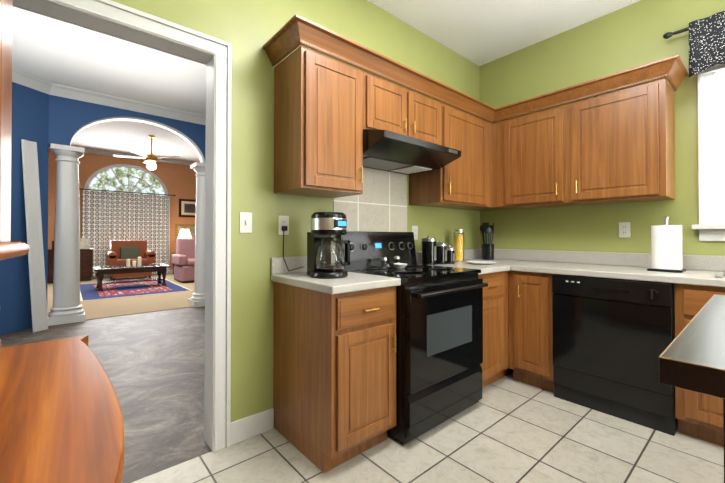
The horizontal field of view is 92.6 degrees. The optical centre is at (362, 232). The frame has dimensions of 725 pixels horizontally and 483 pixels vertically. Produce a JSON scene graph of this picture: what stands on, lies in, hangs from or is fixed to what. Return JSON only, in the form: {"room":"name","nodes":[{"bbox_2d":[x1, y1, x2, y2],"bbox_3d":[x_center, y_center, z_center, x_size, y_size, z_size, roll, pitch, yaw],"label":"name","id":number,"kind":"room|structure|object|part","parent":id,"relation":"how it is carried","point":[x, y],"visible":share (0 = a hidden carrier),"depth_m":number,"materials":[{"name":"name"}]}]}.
{"room":"kitchen","nodes":[
{"label":"kitchen","id":0,"kind":"room"},
{"bbox_2d":[0,82,48,334],"bbox_3d":[-4.509,-0.379,2.930,0.120,3.100,3.200,0,-1,14],"label":"wall","id":1,"kind":"structure","parent":0,"point":[30,114],"depth_m":4.19,"materials":[{"name":"blue paint"}]},
{"bbox_2d":[12,67,205,124],"bbox_3d":[-2.669,-1.851,4.398,7.241,0.130,1.922,0,-1,-41],"label":"crown molding","id":2,"kind":"structure","parent":1,"relation":"attached to","point":[20,77],"depth_m":4.78,"materials":[{"name":"white paint"}]},
{"bbox_2d":[0,306,211,482],"bbox_3d":[-2.211,1.201,3.330,10.500,0.047,4.100,0,-1,-41],"label":"floor","id":3,"kind":"structure","parent":0,"point":[153,364],"depth_m":2.87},
{"bbox_2d":[21,139,47,331],"bbox_3d":[-3.986,0.028,4.211,0.246,2.312,0.150,0,-1,14],"label":"board","id":4,"kind":"object","parent":3,"relation":"on","point":[34,238],"visible":1,"depth_m":4.20,"materials":[{"name":"white wood"}]},
{"bbox_2d":[12,6,205,114],"bbox_3d":[-2.321,-1.974,3.487,10.500,0.100,4.200,0,-1,-41],"label":"ceiling","id":5,"kind":"structure","parent":0,"point":[49,49],"depth_m":3.95,"materials":[{"name":"white paint"}]},
{"bbox_2d":[47,273,193,319],"bbox_3d":[-5.069,1.233,7.433,11.500,0.054,5.850,0,-1,-41],"label":"floor","id":6,"kind":"structure","parent":0,"point":[103,308],"depth_m":5.83,"materials":[{"name":"beige carpet"}]},
{"bbox_2d":[48,238,93,282],"bbox_3d":[-7.306,0.678,8.649,0.920,1.076,0.440,0,-1,-41],"label":"console","id":7,"kind":"object","parent":6,"relation":"on","point":[86,262],"visible":0.48,"depth_m":8.69,"materials":[{"name":"brown wood"}]},
{"bbox_2d":[106,240,155,280],"bbox_3d":[-6.084,0.712,9.083,1.012,1.016,0.870,0,-1,-41],"label":"leather armchair","id":8,"kind":"object","parent":6,"relation":"on","point":[120,252],"visible":0.83,"depth_m":9.05,"materials":[{"name":"brown leather"}]},
{"bbox_2d":[80,278,191,301],"bbox_3d":[-5.074,1.201,7.593,1.800,0.012,2.700,0,-1,-41],"label":"living room rug","id":9,"kind":"object","parent":6,"relation":"on","point":[89,292],"visible":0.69,"depth_m":7.27,"materials":[{"name":"blue fabric"}]},
{"bbox_2d":[93,257,169,290],"bbox_3d":[-5.088,0.866,7.650,1.350,0.658,0.700,0,-1,-41],"label":"coffee table","id":10,"kind":"object","parent":9,"relation":"on","point":[159,269],"visible":1,"depth_m":7.52,"materials":[{"name":"brown wood"}]},
{"bbox_2d":[172,229,191,273],"bbox_3d":[-5.291,0.562,10.310,0.600,1.336,0.500,0,-1,-41],"label":"table lamp","id":11,"kind":"object","parent":6,"relation":"on","point":[184,233],"visible":0.21,"depth_m":10.20,"materials":[{"name":"white fabric"}]},
{"bbox_2d":[172,238,194,282],"bbox_3d":[-4.272,0.680,8.859,0.960,1.076,0.930,0,-1,-41],"label":"recliner","id":12,"kind":"object","parent":6,"relation":"on","point":[183,259],"visible":0.56,"depth_m":8.52,"materials":[{"name":"pink fabric"}]},
{"bbox_2d":[48,149,196,269],"bbox_3d":[-6.924,-0.496,9.612,11.500,3.450,0.150,0,-1,-41],"label":"wall","id":13,"kind":"structure","parent":0,"point":[178,181],"depth_m":10.22,"materials":[{"name":"orange paint"}]},
{"bbox_2d":[49,147,194,278],"bbox_3d":[-6.842,-0.497,9.517,11.260,3.450,0.100,0,-1,-41],"label":"crown molding","id":14,"kind":"structure","parent":13,"relation":"attached to","point":[109,153],"depth_m":9.78,"materials":[{"name":"white paint"}]},
{"bbox_2d":[84,164,167,195],"bbox_3d":[-6.599,-0.529,9.771,1.980,2.798,0.029,0,-1,-41],"label":"living room window","id":15,"kind":"structure","parent":13,"relation":"in","point":[126,178],"depth_m":9.74,"materials":[{"name":"clear glass"}]},
{"bbox_2d":[79,188,175,195],"bbox_3d":[-6.561,-1.130,9.731,2.340,0.060,0.148,0,-1,-41],"label":"curtain rod","id":16,"kind":"object","parent":13,"relation":"attached to","point":[126,192],"visible":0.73,"depth_m":9.64,"materials":[{"name":"black metal"}]},
{"bbox_2d":[82,190,169,277],"bbox_3d":[-6.531,0.049,9.687,2.040,2.300,0.058,0,-1,-41],"label":"curtain","id":17,"kind":"object","parent":16,"relation":"hanging from","point":[107,217],"visible":0.65,"depth_m":9.62,"materials":[{"name":"white fabric"}]},
{"bbox_2d":[175,224,194,241],"bbox_3d":[-5.322,0.014,10.858,1.000,0.550,0.033,0,-1,-41],"label":"framed picture","id":18,"kind":"object","parent":13,"relation":"attached to","point":[179,227],"visible":0.44,"depth_m":10.69,"materials":[{"name":"gold metal"}]},
{"bbox_2d":[179,199,195,216],"bbox_3d":[-5.266,-0.760,10.907,0.940,0.560,0.042,0,-1,-41],"label":"framed picture","id":19,"kind":"object","parent":13,"relation":"attached to","point":[187,207],"visible":0.6,"depth_m":10.74,"materials":[{"name":"brown wood"}]},
{"bbox_2d":[49,95,205,162],"bbox_3d":[-2.326,-0.352,6.090,4.740,3.100,0.220,0,-1,-41],"label":"wall","id":20,"kind":"structure","parent":0,"point":[70,120],"depth_m":4.79,"materials":[{"name":"blue paint"}]},
{"bbox_2d":[48,143,84,325],"bbox_3d":[-3.981,0.021,4.668,0.380,2.330,0.380,0,-1,-41],"label":"column","id":21,"kind":"structure","parent":20,"relation":"attached to","point":[66,308],"depth_m":4.57,"materials":[{"name":"white paint"}]},
{"bbox_2d":[188,162,204,307],"bbox_3d":[-2.660,0.031,5.801,0.380,2.330,0.380,0,-1,-41],"label":"column","id":22,"kind":"structure","parent":20,"relation":"attached to","point":[197,299],"depth_m":5.68,"materials":[{"name":"white paint"}]},
{"bbox_2d":[70,121,200,162],"bbox_3d":[-5.141,-2.289,7.547,11.500,0.100,5.630,0,-1,-41],"label":"ceiling","id":23,"kind":"structure","parent":0,"point":[122,136],"depth_m":8.38,"materials":[{"name":"white paint"}]},
{"bbox_2d":[113,135,180,169],"bbox_3d":[-4.901,-1.840,8.036,1.438,0.790,1.374,0,-1,-41],"label":"ceiling fan","id":24,"kind":"object","parent":23,"relation":"hanging from","point":[151,160],"visible":1,"depth_m":7.90,"materials":[{"name":"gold metal"}]},
{"bbox_2d":[112,0,479,422],"bbox_3d":[-0.278,-0.384,2.380,4.060,3.100,0.120,0,-1,-41],"label":"wall","id":25,"kind":"structure","parent":0,"point":[247,29],"depth_m":2.04,"materials":[{"name":"green paint"}]},
{"bbox_2d":[13,0,231,451],"bbox_3d":[-1.181,0.059,1.602,1.080,2.200,0.168,0,-1,-41],"label":"door frame","id":26,"kind":"structure","parent":25,"relation":"attached to","point":[133,25],"depth_m":1.85,"materials":[{"name":"white wood"}]},
{"bbox_2d":[240,212,251,232],"bbox_3d":[-0.658,-0.057,1.961,0.070,0.116,0.016,0,-1,-41],"label":"switch plate","id":27,"kind":"object","parent":25,"relation":"attached to","point":[245,222],"visible":1,"depth_m":1.96,"materials":[{"name":"grey plastic"}]},
{"bbox_2d":[230,408,273,444],"bbox_3d":[-1.107,1.099,1.566,1.518,0.120,0.016,0,-1,-41],"label":"baseboard","id":28,"kind":"structure","parent":25,"relation":"attached to","point":[245,428],"depth_m":1.97,"materials":[{"name":"white wood"}]},
{"bbox_2d":[278,215,288,234],"bbox_3d":[-0.482,-0.046,2.116,0.070,0.116,0.010,0,-1,-41],"label":"electrical outlet plate","id":29,"kind":"object","parent":25,"relation":"attached to","point":[283,220],"visible":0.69,"depth_m":2.11,"materials":[{"name":"grey plastic"}]},
{"bbox_2d":[270,22,369,197],"bbox_3d":[-0.259,-0.666,2.094,0.434,0.860,0.338,0,-1,-41],"label":"upper cabinet","id":30,"kind":"object","parent":25,"relation":"attached to","point":[322,102],"depth_m":1.95,"materials":[{"name":"brown wood"}]},
{"bbox_2d":[333,168,406,237],"bbox_3d":[0.083,0.046,2.601,0.740,1.045,0.008,0,-1,-41],"label":"backsplash panel","id":31,"kind":"object","parent":25,"relation":"attached to","point":[379,204],"visible":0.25,"depth_m":2.63,"materials":[{"name":"beige tile"}]},
{"bbox_2d":[370,50,417,138],"bbox_3d":[0.076,-0.864,2.384,0.448,0.460,0.338,0,-1,-41],"label":"upper cabinet","id":32,"kind":"object","parent":25,"relation":"attached to","point":[393,107],"depth_m":2.26,"materials":[{"name":"brown wood"}]},
{"bbox_2d":[363,129,460,174],"bbox_3d":[0.258,-0.553,2.421,0.771,0.156,0.509,0,-1,-41],"label":"range hood","id":33,"kind":"object","parent":25,"relation":"attached to","point":[386,150],"visible":0.92,"depth_m":2.28,"materials":[{"name":"black metal"}]},
{"bbox_2d":[412,226,417,239],"bbox_3d":[0.441,0.001,2.906,0.070,0.116,0.010,0,-1,-41],"label":"outlet","id":34,"kind":"object","parent":25,"relation":"attached to","point":[415,229],"visible":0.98,"depth_m":2.91,"materials":[{"name":"grey plastic"}]},
{"bbox_2d":[418,74,445,146],"bbox_3d":[0.325,-0.862,2.597,0.447,0.460,0.338,0,-1,-41],"label":"upper cabinet","id":35,"kind":"object","parent":25,"relation":"attached to","point":[431,112],"depth_m":2.52,"materials":[{"name":"brown wood"}]},
{"bbox_2d":[409,86,489,209],"bbox_3d":[0.740,-0.659,2.951,0.644,0.860,0.338,0,-1,-41],"label":"upper cabinet","id":36,"kind":"object","parent":25,"relation":"attached to","point":[463,183],"depth_m":2.81,"materials":[{"name":"brown wood"}]},
{"bbox_2d":[132,372,723,482],"bbox_3d":[1.161,1.177,0.689,4.060,0.050,4.300,0,-1,-41],"label":"floor","id":37,"kind":"structure","parent":0,"point":[508,428],"depth_m":1.80,"materials":[{"name":"beige tile"}]},
{"bbox_2d":[0,0,123,482],"bbox_3d":[-0.307,0.060,-0.021,0.645,2.170,2.419,0,-1,-41],"label":"sideboard","id":38,"kind":"object","parent":37,"relation":"on","point":[61,418],"visible":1,"depth_m":0.63,"materials":[{"name":"brown wood"}]},
{"bbox_2d":[273,282,395,472],"bbox_3d":[-0.167,0.725,1.977,0.435,0.876,0.617,0,-1,-41],"label":"base cabinet","id":39,"kind":"object","parent":37,"relation":"on","point":[334,380],"depth_m":1.75,"materials":[{"name":"brown wood"}]},
{"bbox_2d":[271,256,400,293],"bbox_3d":[-0.168,0.217,1.969,0.458,0.139,0.633,0,-1,-41],"label":"countertop","id":40,"kind":"structure","parent":39,"relation":"on","point":[353,282],"depth_m":1.85,"materials":[{"name":"stone"}]},
{"bbox_2d":[307,212,349,278],"bbox_3d":[-0.190,0.066,1.969,0.239,0.362,0.243,0,-1,-41],"label":"coffee maker","id":41,"kind":"object","parent":40,"relation":"on","point":[326,259],"visible":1,"depth_m":1.88,"materials":[{"name":"black plastic"}]},
{"bbox_2d":[282,226,303,270],"bbox_3d":[-0.416,0.094,2.053,0.056,0.272,0.172,0,-1,-41],"label":"cord","id":42,"kind":"object","parent":41,"relation":"attached to","point":[284,228],"visible":1,"depth_m":2.09,"materials":[{"name":"black plastic"}]},
{"bbox_2d":[336,231,487,443],"bbox_3d":[0.332,0.578,2.306,0.736,1.175,0.713,0,-1,-41],"label":"range","id":43,"kind":"object","parent":37,"relation":"on","point":[439,335],"visible":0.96,"depth_m":2.05,"materials":[{"name":"black metal"}]},
{"bbox_2d":[381,256,406,268],"bbox_3d":[0.236,0.208,2.429,0.198,0.078,0.173,0,-1,-41],"label":"shaker","id":44,"kind":"object","parent":43,"relation":"on","point":[397,263],"visible":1,"depth_m":2.40,"materials":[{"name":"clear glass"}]},
{"bbox_2d":[478,271,508,387],"bbox_3d":[0.723,0.732,2.740,0.410,0.876,0.617,0,-1,-41],"label":"base cabinet","id":45,"kind":"object","parent":37,"relation":"on","point":[495,365],"depth_m":2.56,"materials":[{"name":"brown wood"}]},
{"bbox_2d":[416,248,510,274],"bbox_3d":[0.754,0.224,2.756,0.478,0.139,0.640,0,-1,-41],"label":"countertop","id":46,"kind":"structure","parent":45,"relation":"on","point":[502,257],"depth_m":2.92,"materials":[{"name":"stone"}]},
{"bbox_2d":[421,236,436,264],"bbox_3d":[0.533,0.139,2.767,0.122,0.229,0.122,0,-1,-41],"label":"canister","id":47,"kind":"object","parent":46,"relation":"on","point":[429,254],"visible":1,"depth_m":2.72,"materials":[{"name":"black metal"}]},
{"bbox_2d":[436,241,446,263],"bbox_3d":[0.636,0.160,2.816,0.106,0.189,0.106,0,-1,-41],"label":"canister","id":48,"kind":"object","parent":46,"relation":"on","point":[441,248],"visible":0.81,"depth_m":2.77,"materials":[{"name":"black"}]},
{"bbox_2d":[447,245,454,263],"bbox_3d":[0.717,0.177,2.859,0.092,0.154,0.092,0,-1,-41],"label":"canister","id":49,"kind":"object","parent":46,"relation":"on","point":[450,255],"visible":0.79,"depth_m":2.82,"materials":[{"name":"black"}]},
{"bbox_2d":[453,229,463,261],"bbox_3d":[0.863,0.112,3.104,0.096,0.290,0.096,0,-1,-41],"label":"pasta jar","id":50,"kind":"object","parent":46,"relation":"on","point":[459,243],"visible":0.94,"depth_m":3.06,"materials":[{"name":"clear glass"}]},
{"bbox_2d":[466,261,496,263],"bbox_3d":[0.971,0.246,2.839,0.240,0.016,0.240,0,-1,-41],"label":"plate","id":51,"kind":"object","parent":46,"relation":"on","point":[482,262],"visible":1,"depth_m":2.88,"materials":[{"name":"white ceramic"}]},
{"bbox_2d":[479,222,493,259],"bbox_3d":[1.204,0.079,3.364,0.137,0.360,0.154,0,-1,-41],"label":"utensil crock","id":52,"kind":"object","parent":46,"relation":"on","point":[488,248],"visible":1,"depth_m":3.31,"materials":[{"name":"black ceramic"}]},
{"bbox_2d":[509,270,553,391],"bbox_3d":[1.474,0.732,2.784,0.617,0.876,0.328,0,-1,-41],"label":"base cabinet","id":53,"kind":"object","parent":37,"relation":"on","point":[530,293],"depth_m":2.58,"materials":[{"name":"brown wood"}]},
{"bbox_2d":[552,274,677,435],"bbox_3d":[1.755,0.730,2.381,0.620,0.873,0.640,0,-1,-41],"label":"dishwasher","id":54,"kind":"object","parent":37,"relation":"on","point":[613,339],"visible":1,"depth_m":2.17,"materials":[{"name":"black"}]},
{"bbox_2d":[659,294,724,482],"bbox_3d":[1.514,0.691,0.377,1.076,0.915,1.661,0,-1,-41],"label":"table","id":55,"kind":"object","parent":37,"relation":"on","point":[692,357],"visible":1,"depth_m":0.66,"materials":[{"name":"silver metal"}]},
{"bbox_2d":[674,283,724,446],"bbox_3d":[2.284,0.724,1.840,0.617,0.876,0.860,0,-1,-41],"label":"base cabinet","id":56,"kind":"object","parent":37,"relation":"on","point":[698,415],"depth_m":1.91,"materials":[{"name":"brown wood"}]},
{"bbox_2d":[511,249,724,286],"bbox_3d":[2.049,0.218,2.102,0.638,0.139,3.318,0,-1,-41],"label":"countertop","id":57,"kind":"structure","parent":56,"relation":"on","point":[703,270],"depth_m":2.44,"materials":[{"name":"stone"}]},
{"bbox_2d":[647,216,685,272],"bbox_3d":[1.983,0.069,2.259,0.170,0.360,0.170,0,-1,-41],"label":"paper towel holder","id":58,"kind":"object","parent":57,"relation":"on","point":[666,247],"visible":1,"depth_m":2.20,"materials":[{"name":"white paper"}]},
{"bbox_2d":[715,271,724,277],"bbox_3d":[2.336,0.130,1.778,0.432,0.230,0.712,0,-1,-41],"label":"sink","id":59,"kind":"object","parent":57,"relation":"in","point":[721,274],"visible":1,"depth_m":1.96,"materials":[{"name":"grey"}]},
{"bbox_2d":[368,0,640,65],"bbox_3d":[1.200,-1.799,0.669,4.060,0.100,4.420,0,-1,-41],"label":"ceiling","id":60,"kind":"structure","parent":0,"point":[479,32],"depth_m":2.81,"materials":[{"name":"white paint"}]},
{"bbox_2d":[479,0,724,255],"bbox_3d":[2.656,-0.287,1.983,0.120,2.900,4.300,0,-1,-41],"label":"wall","id":61,"kind":"structure","parent":0,"point":[625,38],"depth_m":2.73,"materials":[{"name":"green paint"}]},
{"bbox_2d":[494,90,565,209],"bbox_3d":[1.491,-0.659,2.991,0.337,0.860,0.614,0,-1,-41],"label":"upper cabinet","id":62,"kind":"object","parent":61,"relation":"attached to","point":[528,172],"depth_m":2.86,"materials":[{"name":"brown wood"}]},
{"bbox_2d":[562,58,677,205],"bbox_3d":[1.877,-0.662,2.541,0.337,0.860,0.574,0,-1,-41],"label":"upper cabinet","id":63,"kind":"object","parent":61,"relation":"attached to","point":[616,146],"depth_m":2.40,"materials":[{"name":"brown wood"}]},
{"bbox_2d":[619,222,629,237],"bbox_3d":[2.002,-0.021,2.645,0.010,0.116,0.070,0,-1,-41],"label":"outlet","id":64,"kind":"object","parent":61,"relation":"attached to","point":[624,229],"visible":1,"depth_m":2.64,"materials":[{"name":"grey plastic"}]},
{"bbox_2d":[663,11,724,76],"bbox_3d":[2.580,-1.193,1.906,0.104,0.430,1.410,0,-1,-41],"label":"valance curtain","id":65,"kind":"object","parent":61,"relation":"attached to","point":[706,43],"visible":1,"depth_m":2.26,"materials":[{"name":"black fabric"}]},
{"bbox_3d":[2.609,-1.378,1.893,0.080,0.022,1.350,0,-1,-41],"label":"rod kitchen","id":66,"kind":"part","parent":65,"relation":"part of","materials":[{"name":"black metal"}]},
{"bbox_2d":[692,64,724,240],"bbox_3d":[2.645,-0.547,1.949,0.185,1.200,1.140,0,-1,-41],"label":"kitchen window","id":67,"kind":"structure","parent":61,"relation":"in","point":[711,155],"depth_m":2.29,"materials":[{"name":"white"}]}
]}

